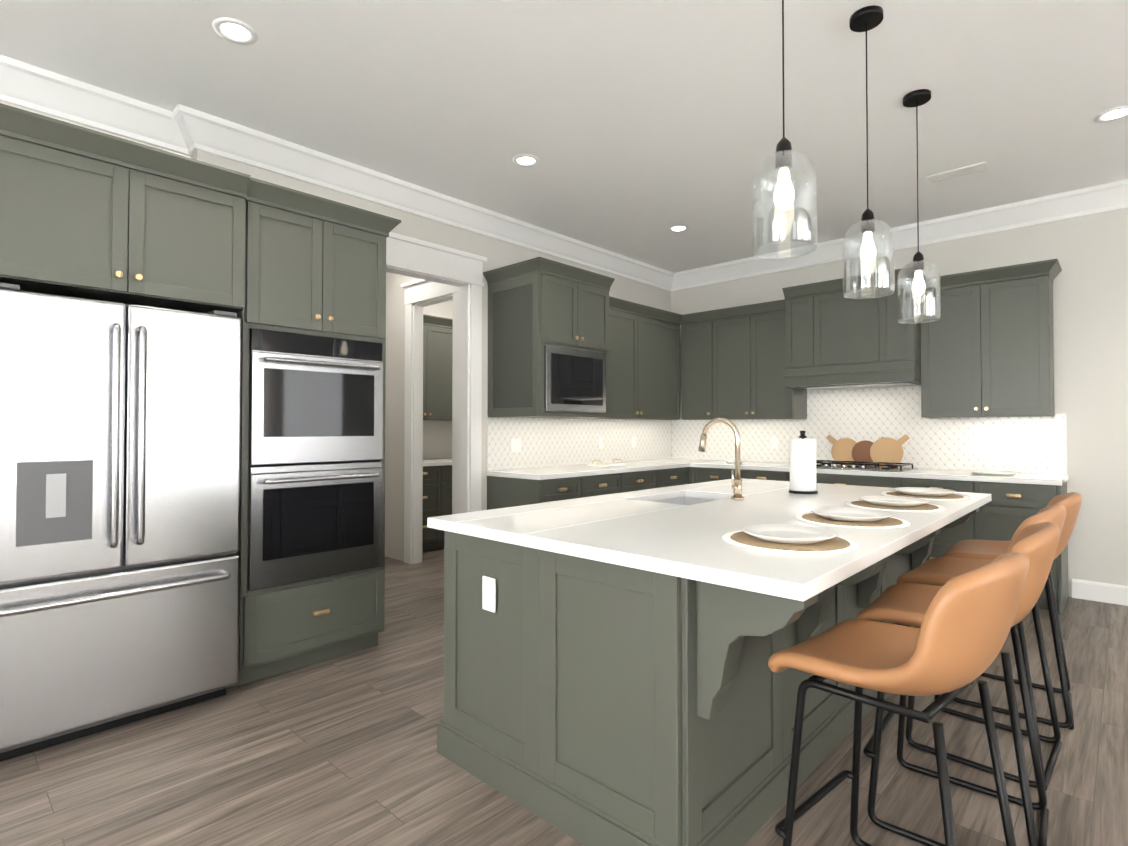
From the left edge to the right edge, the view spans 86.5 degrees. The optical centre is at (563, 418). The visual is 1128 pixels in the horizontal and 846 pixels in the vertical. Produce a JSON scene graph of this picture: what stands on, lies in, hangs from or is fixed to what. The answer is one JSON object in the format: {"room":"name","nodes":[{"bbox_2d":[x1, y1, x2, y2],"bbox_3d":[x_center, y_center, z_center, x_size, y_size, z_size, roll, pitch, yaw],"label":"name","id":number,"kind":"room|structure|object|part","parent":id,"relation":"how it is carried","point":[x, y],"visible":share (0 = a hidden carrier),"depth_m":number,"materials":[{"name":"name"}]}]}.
{"room":"kitchen","nodes":[
{"label":"kitchen","id":0,"kind":"room"},
{"bbox_2d":[0,101,190,157],"bbox_3d":[-3.504,-0.210,2.200,0.120,3.050,3.695,-1,-1,43],"label":"wall","id":1,"kind":"structure","parent":0,"point":[47,115],"depth_m":3.19,"materials":[{"name":"grey paint"}]},
{"bbox_2d":[0,103,250,313],"bbox_3d":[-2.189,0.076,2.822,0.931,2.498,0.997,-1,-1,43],"label":"upper cabinet","id":2,"kind":"object","parent":1,"relation":"attached to","point":[86,213],"visible":0.96,"depth_m":2.54,"materials":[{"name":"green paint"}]},
{"bbox_2d":[385,272,418,560],"bbox_3d":[-1.405,-0.154,5.719,1.880,3.050,0.100,-1,-1,43],"label":"wall","id":3,"kind":"structure","parent":0,"point":[394,427],"depth_m":5.89,"materials":[{"name":"grey paint"}]},
{"bbox_2d":[401,279,458,563],"bbox_3d":[-1.177,0.037,5.468,0.930,2.660,0.150,-1,-1,43],"label":"trim","id":4,"kind":"structure","parent":3,"relation":"attached to","point":[419,294],"depth_m":5.67,"materials":[{"name":"white wood"}]},
{"bbox_2d":[191,150,670,510],"bbox_3d":[-0.431,-0.160,5.295,0.120,3.050,5.025,-1,-1,43],"label":"wall","id":5,"kind":"structure","parent":0,"point":[498,253],"depth_m":4.94,"materials":[{"name":"grey paint"}]},
{"bbox_2d":[386,232,486,513],"bbox_3d":[-1.105,0.010,4.553,0.190,2.685,1.175,-1,-1,43],"label":"door frame","id":6,"kind":"structure","parent":5,"relation":"attached to","point":[424,260],"depth_m":4.85,"materials":[{"name":"white wood"}]},
{"bbox_2d":[483,257,614,417],"bbox_3d":[-0.118,-0.608,5.050,0.674,1.198,0.904,-1,-1,43],"label":"upper cabinet","id":7,"kind":"object","parent":5,"relation":"attached to","point":[548,334],"visible":1,"depth_m":4.80,"materials":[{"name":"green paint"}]},
{"bbox_2d":[544,344,605,412],"bbox_3d":[-0.037,-0.307,5.020,0.428,0.515,0.724,-1,-1,43],"label":"microwave","id":8,"kind":"object","parent":7,"relation":"in","point":[574,375],"depth_m":4.84,"materials":[{"name":"grey metal"}]},
{"bbox_2d":[487,415,670,470],"bbox_3d":[0.298,0.217,5.968,0.012,0.464,2.734,-1,-1,43],"label":"tile backsplash","id":9,"kind":"structure","parent":5,"relation":"attached to","point":[545,442],"depth_m":5.72,"materials":[{"name":"white tile"}]},
{"bbox_2d":[511,439,520,451],"bbox_3d":[-0.418,0.233,5.197,0.005,0.116,0.120,-1,-1,43],"label":"outlet","id":10,"kind":"object","parent":9,"relation":"attached to","point":[515,443],"depth_m":5.19,"materials":[{"name":"white plastic"}]},
{"bbox_2d":[598,437,602,448],"bbox_3d":[0.370,0.247,6.035,0.005,0.116,0.070,-1,-1,43],"label":"outlet","id":11,"kind":"object","parent":9,"relation":"attached to","point":[600,439],"depth_m":6.03,"materials":[{"name":"white plastic"}]},
{"bbox_2d":[631,437,635,446],"bbox_3d":[0.746,0.253,6.435,0.005,0.116,0.070,-1,-1,43],"label":"outlet","id":12,"kind":"object","parent":9,"relation":"attached to","point":[633,439],"depth_m":6.43,"materials":[{"name":"white plastic"}]},
{"bbox_2d":[563,296,634,419],"bbox_3d":[0.358,-0.554,5.795,0.350,1.113,0.830,-1,-1,43],"label":"upper cabinet","id":13,"kind":"object","parent":5,"relation":"attached to","point":[621,353],"depth_m":5.75,"materials":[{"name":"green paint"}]},
{"bbox_2d":[635,304,682,419],"bbox_3d":[0.877,-0.546,6.301,0.412,1.113,0.847,-1,-1,43],"label":"upper cabinet","id":14,"kind":"object","parent":5,"relation":"attached to","point":[657,331],"depth_m":6.20,"materials":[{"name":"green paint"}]},
{"bbox_2d":[423,300,452,458],"bbox_3d":[-2.065,-0.141,6.476,0.120,3.050,2.940,-1,-1,43],"label":"wall","id":15,"kind":"structure","parent":0,"point":[437,438],"depth_m":7.01,"materials":[{"name":"grey paint"}]},
{"bbox_2d":[423,314,452,420],"bbox_3d":[-1.594,-0.540,6.637,0.350,1.113,0.959,-1,-1,43],"label":"upper cabinet","id":16,"kind":"object","parent":15,"relation":"attached to","point":[437,361],"depth_m":6.60,"materials":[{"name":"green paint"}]},
{"bbox_2d":[0,548,1127,845],"bbox_3d":[0.455,1.350,1.890,10.200,0.080,9.100,-1,-1,43],"label":"floor","id":17,"kind":"structure","parent":0,"point":[340,750],"depth_m":2.25,"materials":[{"name":"brown wood"}]},
{"bbox_2d":[0,282,241,760],"bbox_3d":[-2.145,0.410,2.800,0.965,1.830,0.909,-1,-1,43],"label":"fridge","id":18,"kind":"object","parent":17,"relation":"on","point":[120,439],"visible":1,"depth_m":2.48,"materials":[{"name":"grey metal"}]},
{"bbox_2d":[234,177,400,686],"bbox_3d":[-1.517,0.086,3.450,0.811,2.498,0.834,-1,-1,43],"label":"tall cabinet","id":19,"kind":"object","parent":17,"relation":"on","point":[310,553],"visible":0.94,"depth_m":3.16,"materials":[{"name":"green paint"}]},
{"bbox_2d":[422,466,441,550],"bbox_3d":[-1.650,0.939,6.356,0.620,0.884,0.509,-1,-1,43],"label":"base cabinet","id":20,"kind":"object","parent":17,"relation":"on","point":[437,490],"depth_m":6.22,"materials":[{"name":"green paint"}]},
{"bbox_2d":[442,465,451,547],"bbox_3d":[-1.362,0.944,6.663,0.620,0.884,0.450,-1,-1,43],"label":"base cabinet","id":21,"kind":"object","parent":17,"relation":"on","point":[446,469],"depth_m":6.35,"materials":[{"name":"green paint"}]},
{"bbox_2d":[423,458,451,466],"bbox_3d":[-1.343,0.481,6.680,0.635,0.039,1.394,-1,-1,43],"label":"countertop","id":22,"kind":"structure","parent":21,"relation":"on","point":[438,462],"depth_m":6.36,"materials":[{"name":"white stone"}]},
{"bbox_2d":[487,476,574,509],"bbox_3d":[-0.229,0.917,4.947,0.620,0.884,0.539,-1,-1,43],"label":"base cabinet","id":23,"kind":"object","parent":17,"relation":"on","point":[504,492],"depth_m":4.73,"materials":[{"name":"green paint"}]},
{"bbox_2d":[575,473,618,498],"bbox_3d":[0.096,0.922,5.294,0.620,0.884,0.648,-1,-1,43],"label":"base cabinet","id":24,"kind":"object","parent":17,"relation":"on","point":[594,485],"depth_m":5.04,"materials":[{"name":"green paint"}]},
{"bbox_2d":[619,470,650,492],"bbox_3d":[0.459,0.928,5.680,0.620,0.884,0.648,-1,-1,43],"label":"base cabinet","id":25,"kind":"object","parent":17,"relation":"on","point":[639,480],"depth_m":5.43,"materials":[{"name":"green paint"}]},
{"bbox_2d":[651,467,687,488],"bbox_3d":[0.820,0.935,6.065,0.620,0.884,0.643,-1,-1,43],"label":"base cabinet","id":26,"kind":"object","parent":17,"relation":"on","point":[661,478],"depth_m":5.84,"materials":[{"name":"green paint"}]},
{"bbox_2d":[487,459,690,479],"bbox_3d":[0.309,0.463,5.517,0.635,0.039,2.107,-1,-1,43],"label":"countertop","id":27,"kind":"structure","parent":26,"relation":"on","point":[546,473],"depth_m":5.13,"materials":[{"name":"white stone"}]},
{"bbox_2d":[588,459,626,466],"bbox_3d":[0.408,0.417,5.653,0.200,0.055,0.340,-1,-1,43],"label":"tray","id":28,"kind":"object","parent":27,"relation":"on","point":[601,464],"visible":1,"depth_m":5.57,"materials":[{"name":"white ceramic"}]},
{"bbox_2d":[687,467,698,483],"bbox_3d":[1.300,0.942,6.504,0.719,0.884,0.620,-1,-1,43],"label":"base cabinet","id":29,"kind":"object","parent":17,"relation":"on","point":[693,472],"depth_m":6.07,"materials":[{"name":"grey paint"}]},
{"bbox_2d":[437,497,978,845],"bbox_3d":[0.883,0.882,2.799,1.430,0.885,2.520,-1,-1,43],"label":"base cabinet","id":30,"kind":"object","parent":17,"relation":"on","point":[588,702],"visible":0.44,"depth_m":1.89,"materials":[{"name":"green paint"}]},
{"bbox_2d":[427,478,991,601],"bbox_3d":[0.883,0.419,2.806,1.490,0.039,2.580,-1,-1,43],"label":"countertop","id":31,"kind":"structure","parent":30,"relation":"on","point":[642,529],"depth_m":2.12,"materials":[{"name":"white stone"}]},
{"bbox_2d":[655,497,714,504],"bbox_3d":[0.630,0.554,3.090,0.394,0.220,0.594,-1,-1,43],"label":"sink","id":32,"kind":"object","parent":31,"relation":"in","point":[683,500],"depth_m":3.37,"materials":[{"name":"white ceramic"}]},
{"bbox_2d":[698,418,744,499],"bbox_3d":[0.782,0.199,3.021,0.250,0.407,0.093,-1,-1,43],"label":"faucet","id":33,"kind":"object","parent":31,"relation":"on","point":[736,486],"visible":1,"depth_m":2.96,"materials":[{"name":"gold metal"}]},
{"bbox_2d":[722,530,859,553],"bbox_3d":[0.703,0.381,1.878,0.402,0.007,0.402,-1,-1,43],"label":"placemat","id":34,"kind":"object","parent":31,"relation":"on","point":[834,545],"visible":0.62,"depth_m":1.77,"materials":[{"name":"wicker"}]},
{"bbox_2d":[742,524,836,543],"bbox_3d":[0.703,0.364,1.878,0.280,0.024,0.280,-1,-1,43],"label":"plate","id":35,"kind":"object","parent":34,"relation":"on","point":[789,534],"visible":0.98,"depth_m":1.90,"materials":[{"name":"white ceramic"}]},
{"bbox_2d":[789,431,817,493],"bbox_3d":[1.310,0.237,3.286,0.150,0.340,0.150,-1,-1,43],"label":"paper towel holder","id":36,"kind":"object","parent":31,"relation":"on","point":[802,465],"visible":1,"depth_m":3.23,"materials":[{"name":"white paper"}]},
{"bbox_2d":[795,512,910,528],"bbox_3d":[1.100,0.387,2.300,0.402,0.007,0.402,-1,-1,43],"label":"placemat","id":37,"kind":"object","parent":31,"relation":"on","point":[884,523],"visible":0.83,"depth_m":2.20,"materials":[{"name":"wicker"}]},
{"bbox_2d":[811,507,891,521],"bbox_3d":[1.100,0.371,2.300,0.280,0.024,0.280,-1,-1,43],"label":"plate","id":38,"kind":"object","parent":37,"relation":"on","point":[852,514],"visible":1,"depth_m":2.32,"materials":[{"name":"white ceramic"}]},
{"bbox_2d":[845,500,945,511],"bbox_3d":[1.497,0.394,2.723,0.402,0.007,0.402,-1,-1,43],"label":"placemat","id":39,"kind":"object","parent":31,"relation":"on","point":[926,507],"visible":0.83,"depth_m":2.62,"materials":[{"name":"wicker"}]},
{"bbox_2d":[859,496,928,506],"bbox_3d":[1.497,0.378,2.723,0.280,0.024,0.280,-1,-1,43],"label":"plate","id":40,"kind":"object","parent":39,"relation":"on","point":[897,501],"visible":1,"depth_m":2.74,"materials":[{"name":"white ceramic"}]},
{"bbox_2d":[881,491,969,499],"bbox_3d":[1.881,0.401,3.131,0.402,0.007,0.402,-1,-1,43],"label":"placemat","id":41,"kind":"object","parent":31,"relation":"on","point":[945,497],"visible":0.69,"depth_m":3.04,"materials":[{"name":"wicker"}]},
{"bbox_2d":[893,487,955,495],"bbox_3d":[1.881,0.384,3.131,0.280,0.024,0.280,-1,-1,43],"label":"plate","id":42,"kind":"object","parent":41,"relation":"on","point":[920,491],"visible":1,"depth_m":3.13,"materials":[{"name":"white ceramic"}]},
{"bbox_2d":[699,467,734,482],"bbox_3d":[1.702,0.936,6.126,0.500,0.884,0.620,-1,-1,43],"label":"base cabinet","id":43,"kind":"object","parent":17,"relation":"on","point":[705,474],"depth_m":5.92,"materials":[{"name":"grey paint"}]},
{"bbox_2d":[740,469,789,480],"bbox_3d":[2.055,0.930,5.795,0.588,0.884,0.620,-1,-1,43],"label":"base cabinet","id":44,"kind":"object","parent":17,"relation":"on","point":[745,474],"depth_m":5.55,"materials":[{"name":"grey paint"}]},
{"bbox_2d":[816,473,902,487],"bbox_3d":[2.566,0.923,5.315,0.931,0.884,0.620,-1,-1,43],"label":"base cabinet","id":45,"kind":"object","parent":17,"relation":"on","point":[875,481],"depth_m":5.00,"materials":[{"name":"grey paint"}]},
{"bbox_2d":[687,459,1068,485],"bbox_3d":[2.325,0.463,5.536,3.547,0.039,0.638,-1,-1,43],"label":"countertop","id":46,"kind":"structure","parent":45,"relation":"on","point":[961,475],"depth_m":4.79,"materials":[{"name":"white stone"}]},
{"bbox_2d":[725,458,742,462],"bbox_3d":[1.738,0.429,6.119,0.180,0.047,0.180,-1,-1,43],"label":"dish","id":47,"kind":"object","parent":46,"relation":"on","point":[732,460],"visible":0.69,"depth_m":6.09,"materials":[{"name":"white ceramic"}]},
{"bbox_2d":[826,435,856,464],"bbox_3d":[2.628,0.297,5.644,0.309,0.291,0.041,-1,-1,43],"label":"cutting board","id":48,"kind":"object","parent":46,"relation":"on","point":[841,449],"visible":0.69,"depth_m":5.64,"materials":[{"name":"brown wood"}]},
{"bbox_2d":[816,460,917,471],"bbox_3d":[2.538,0.413,5.276,0.910,0.052,0.497,-1,-1,43],"label":"cooktop","id":49,"kind":"object","parent":46,"relation":"in","point":[853,465],"visible":0.9,"depth_m":5.13,"materials":[{"name":"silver metal"}]},
{"bbox_2d":[852,437,883,465],"bbox_3d":[2.782,0.303,5.471,0.292,0.275,0.040,-1,-1,43],"label":"cutting board","id":50,"kind":"object","parent":46,"relation":"on","point":[860,450],"visible":0.44,"depth_m":5.50,"materials":[{"name":"brown wood"}]},
{"bbox_2d":[870,434,909,466],"bbox_3d":[2.897,0.288,5.334,0.318,0.300,0.042,-1,-1,43],"label":"cutting board","id":51,"kind":"object","parent":46,"relation":"on","point":[887,449],"visible":0.79,"depth_m":5.33,"materials":[{"name":"brown wood"}]},
{"bbox_2d":[968,470,1018,474],"bbox_3d":[3.299,0.418,4.611,0.320,0.020,0.320,-1,-1,43],"label":"platter","id":52,"kind":"object","parent":46,"relation":"on","point":[989,472],"visible":1,"depth_m":4.62,"materials":[{"name":"white ceramic"}]},
{"bbox_2d":[768,552,1028,845],"bbox_3d":[0.872,0.809,1.545,0.468,0.985,0.522,1,-1,-41],"label":"stool","id":53,"kind":"object","parent":17,"relation":"on","point":[950,649],"visible":1,"depth_m":1.39,"materials":[{"name":"brown leather"}]},
{"bbox_3d":[0.864,0.988,1.551,0.507,0.631,0.491,-1,-1,43],"label":"frame","id":54,"kind":"part","parent":53,"relation":"part of","materials":[{"name":"black metal"}]},
{"bbox_2d":[903,478,986,583],"bbox_3d":[3.079,0.915,4.833,0.598,0.884,0.620,-1,-1,43],"label":"base cabinet","id":55,"kind":"object","parent":17,"relation":"on","point":[975,528],"depth_m":4.52,"materials":[{"name":"grey paint"}]},
{"bbox_2d":[857,522,1059,845],"bbox_3d":[1.296,0.817,1.975,0.533,0.987,0.475,-1,-1,43],"label":"stool","id":56,"kind":"object","parent":17,"relation":"on","point":[908,604],"visible":0.58,"depth_m":1.93,"materials":[{"name":"brown leather"}]},
{"bbox_3d":[1.290,0.995,1.976,0.488,0.631,0.471,-1,-1,43],"label":"frame","id":57,"kind":"part","parent":56,"relation":"part of","materials":[{"name":"black metal"}]},
{"bbox_2d":[897,505,1065,790],"bbox_3d":[1.690,0.824,2.422,0.530,0.987,0.471,-1,-1,43],"label":"stool","id":58,"kind":"object","parent":17,"relation":"on","point":[941,571],"visible":0.4,"depth_m":2.41,"materials":[{"name":"brown leather"}]},
{"bbox_3d":[1.685,1.002,2.427,0.481,0.631,0.465,-1,-1,43],"label":"frame","id":59,"kind":"part","parent":58,"relation":"part of","materials":[{"name":"black metal"}]},
{"bbox_2d":[942,492,1081,729],"bbox_3d":[2.116,0.831,2.850,0.536,0.987,0.480,-1,-1,43],"label":"stool","id":60,"kind":"object","parent":17,"relation":"on","point":[1070,502],"visible":0.44,"depth_m":2.70,"materials":[{"name":"brown leather"}]},
{"bbox_3d":[2.111,1.009,2.850,0.494,0.631,0.478,-1,-1,43],"label":"frame","id":61,"kind":"part","parent":60,"relation":"part of","materials":[{"name":"black metal"}]},
{"bbox_2d":[987,482,1068,614],"bbox_3d":[3.436,0.909,4.498,0.496,0.884,0.620,-1,-1,43],"label":"base cabinet","id":62,"kind":"object","parent":17,"relation":"on","point":[1006,511],"depth_m":4.27,"materials":[{"name":"grey paint"}]},
{"bbox_2d":[0,0,1127,272],"bbox_3d":[0.455,-1.789,1.940,10.200,0.100,9.100,-1,-1,43],"label":"ceiling","id":63,"kind":"structure","parent":0,"point":[638,128],"depth_m":3.17,"materials":[{"name":"white paint"}]},
{"bbox_2d":[212,17,257,44],"bbox_3d":[-1.464,-1.724,2.671,0.180,0.006,0.180,-1,-1,43],"label":"recessed light","id":64,"kind":"object","parent":63,"relation":"in","point":[236,31],"visible":1,"depth_m":2.67,"materials":[{"name":"white plastic"}]},
{"bbox_2d":[512,154,538,166],"bbox_3d":[-0.252,-1.704,3.961,0.180,0.006,0.180,-1,-1,43],"label":"recessed light","id":65,"kind":"object","parent":63,"relation":"in","point":[525,160],"visible":1,"depth_m":3.96,"materials":[{"name":"white plastic"}]},
{"bbox_2d":[0,55,1127,290],"bbox_3d":[1.105,-1.665,1.258,7.920,0.170,8.600,-1,-1,43],"label":"crown molding","id":66,"kind":"structure","parent":63,"relation":"attached to","point":[182,129],"depth_m":4.33,"materials":[{"name":"white wood"}]},
{"bbox_2d":[668,225,688,231],"bbox_3d":[1.014,-1.682,5.309,0.180,0.006,0.180,-1,-1,43],"label":"recessed light","id":67,"kind":"object","parent":63,"relation":"in","point":[678,228],"visible":1,"depth_m":5.30,"materials":[{"name":"white"}]},
{"bbox_2d":[752,0,817,258],"bbox_3d":[0.709,-1.139,1.938,0.198,1.200,0.198,-1,-1,43],"label":"pendant light","id":68,"kind":"object","parent":63,"relation":"hanging from","point":[784,195],"visible":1,"depth_m":1.91,"materials":[{"name":"clear glass"}]},
{"bbox_3d":[0.709,-1.272,1.940,0.130,0.934,0.130,-1,-1,43],"label":"cord","id":69,"kind":"part","parent":68,"relation":"part of","materials":[{"name":"black metal"}]},
{"bbox_3d":[0.709,-0.736,1.931,0.060,0.133,0.060,-1,-1,43],"label":"bulb","id":70,"kind":"part","parent":68,"relation":"part of","materials":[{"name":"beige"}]},
{"bbox_2d":[842,5,894,298],"bbox_3d":[1.298,-1.129,2.564,0.198,1.200,0.198,-1,-1,43],"label":"pendant light","id":71,"kind":"object","parent":63,"relation":"hanging from","point":[866,18],"visible":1,"depth_m":2.54,"materials":[{"name":"clear glass"}]},
{"bbox_3d":[1.298,-1.262,2.566,0.130,0.934,0.130,-1,-1,43],"label":"cord","id":72,"kind":"part","parent":71,"relation":"part of","materials":[{"name":"black metal"}]},
{"bbox_3d":[1.298,-0.726,2.558,0.060,0.133,0.060,-1,-1,43],"label":"bulb","id":73,"kind":"part","parent":71,"relation":"part of","materials":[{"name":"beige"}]},
{"bbox_2d":[897,89,940,323],"bbox_3d":[1.880,-1.119,3.184,0.198,1.200,0.198,-1,-1,43],"label":"pendant light","id":74,"kind":"object","parent":63,"relation":"hanging from","point":[917,98],"visible":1,"depth_m":3.16,"materials":[{"name":"clear glass"}]},
{"bbox_3d":[1.880,-1.252,3.186,0.130,0.934,0.130,-1,-1,43],"label":"cord","id":75,"kind":"part","parent":74,"relation":"part of","materials":[{"name":"black metal"}]},
{"bbox_3d":[1.880,-0.716,3.177,0.060,0.133,0.060,-1,-1,43],"label":"bulb","id":76,"kind":"part","parent":74,"relation":"part of","materials":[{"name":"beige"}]},
{"bbox_2d":[927,162,988,182],"bbox_3d":[2.720,-1.698,4.146,0.340,0.010,0.140,-1,-1,43],"label":"ceiling vent","id":77,"kind":"object","parent":63,"relation":"in","point":[966,170],"visible":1,"depth_m":4.13,"materials":[{"name":"white metal"}]},
{"bbox_2d":[1094,105,1127,122],"bbox_3d":[3.105,-1.713,3.373,0.180,0.006,0.180,-1,-1,43],"label":"recessed light","id":78,"kind":"object","parent":63,"relation":"in","point":[1115,113],"visible":1,"depth_m":3.38,"materials":[{"name":"white plastic"}]},
{"bbox_2d":[671,208,1127,596],"bbox_3d":[4.134,-0.175,4.371,7.800,3.050,0.120,-1,-1,43],"label":"wall","id":79,"kind":"structure","parent":0,"point":[1090,298],"depth_m":4.51,"materials":[{"name":"grey paint"}]},
{"bbox_2d":[683,309,718,419],"bbox_3d":[1.521,-0.543,6.460,0.450,1.113,0.416,-1,-1,43],"label":"upper cabinet","id":80,"kind":"object","parent":79,"relation":"attached to","point":[700,329],"depth_m":6.34,"materials":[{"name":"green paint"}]},
{"bbox_2d":[719,300,806,419],"bbox_3d":[1.950,-0.549,6.102,0.902,1.113,0.350,-1,-1,43],"label":"upper cabinet","id":81,"kind":"object","parent":79,"relation":"attached to","point":[733,363],"depth_m":5.92,"materials":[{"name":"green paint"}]},
{"bbox_2d":[782,267,924,389],"bbox_3d":[2.590,-0.743,5.351,1.060,0.920,0.574,-1,-1,43],"label":"range hood","id":82,"kind":"object","parent":79,"relation":"attached to","point":[836,338],"visible":0.75,"depth_m":5.17,"materials":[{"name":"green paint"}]},
{"bbox_2d":[672,386,1066,474],"bbox_3d":[2.537,0.049,5.777,3.540,0.794,0.012,-1,-1,43],"label":"tile backsplash","id":83,"kind":"structure","parent":79,"relation":"attached to","point":[1021,444],"depth_m":5.36,"materials":[{"name":"white tile"}]},
{"bbox_2d":[771,437,777,447],"bbox_3d":[2.153,0.248,6.126,0.070,0.116,0.005,-1,-1,43],"label":"outlet","id":84,"kind":"object","parent":83,"relation":"attached to","point":[774,440],"depth_m":6.12,"materials":[{"name":"white plastic"}]},
{"bbox_2d":[920,259,1061,417],"bbox_3d":[3.358,-0.578,4.743,0.884,1.128,0.404,-1,-1,43],"label":"upper cabinet","id":85,"kind":"object","parent":79,"relation":"attached to","point":[987,343],"visible":0.94,"depth_m":4.61,"materials":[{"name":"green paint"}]},
{"bbox_2d":[1072,579,1127,605],"bbox_3d":[5.385,1.259,3.079,4.240,0.140,0.016,-1,-1,43],"label":"baseboard","id":86,"kind":"structure","parent":79,"relation":"attached to","point":[1101,592],"depth_m":4.42,"materials":[{"name":"white wood"}]}
]}

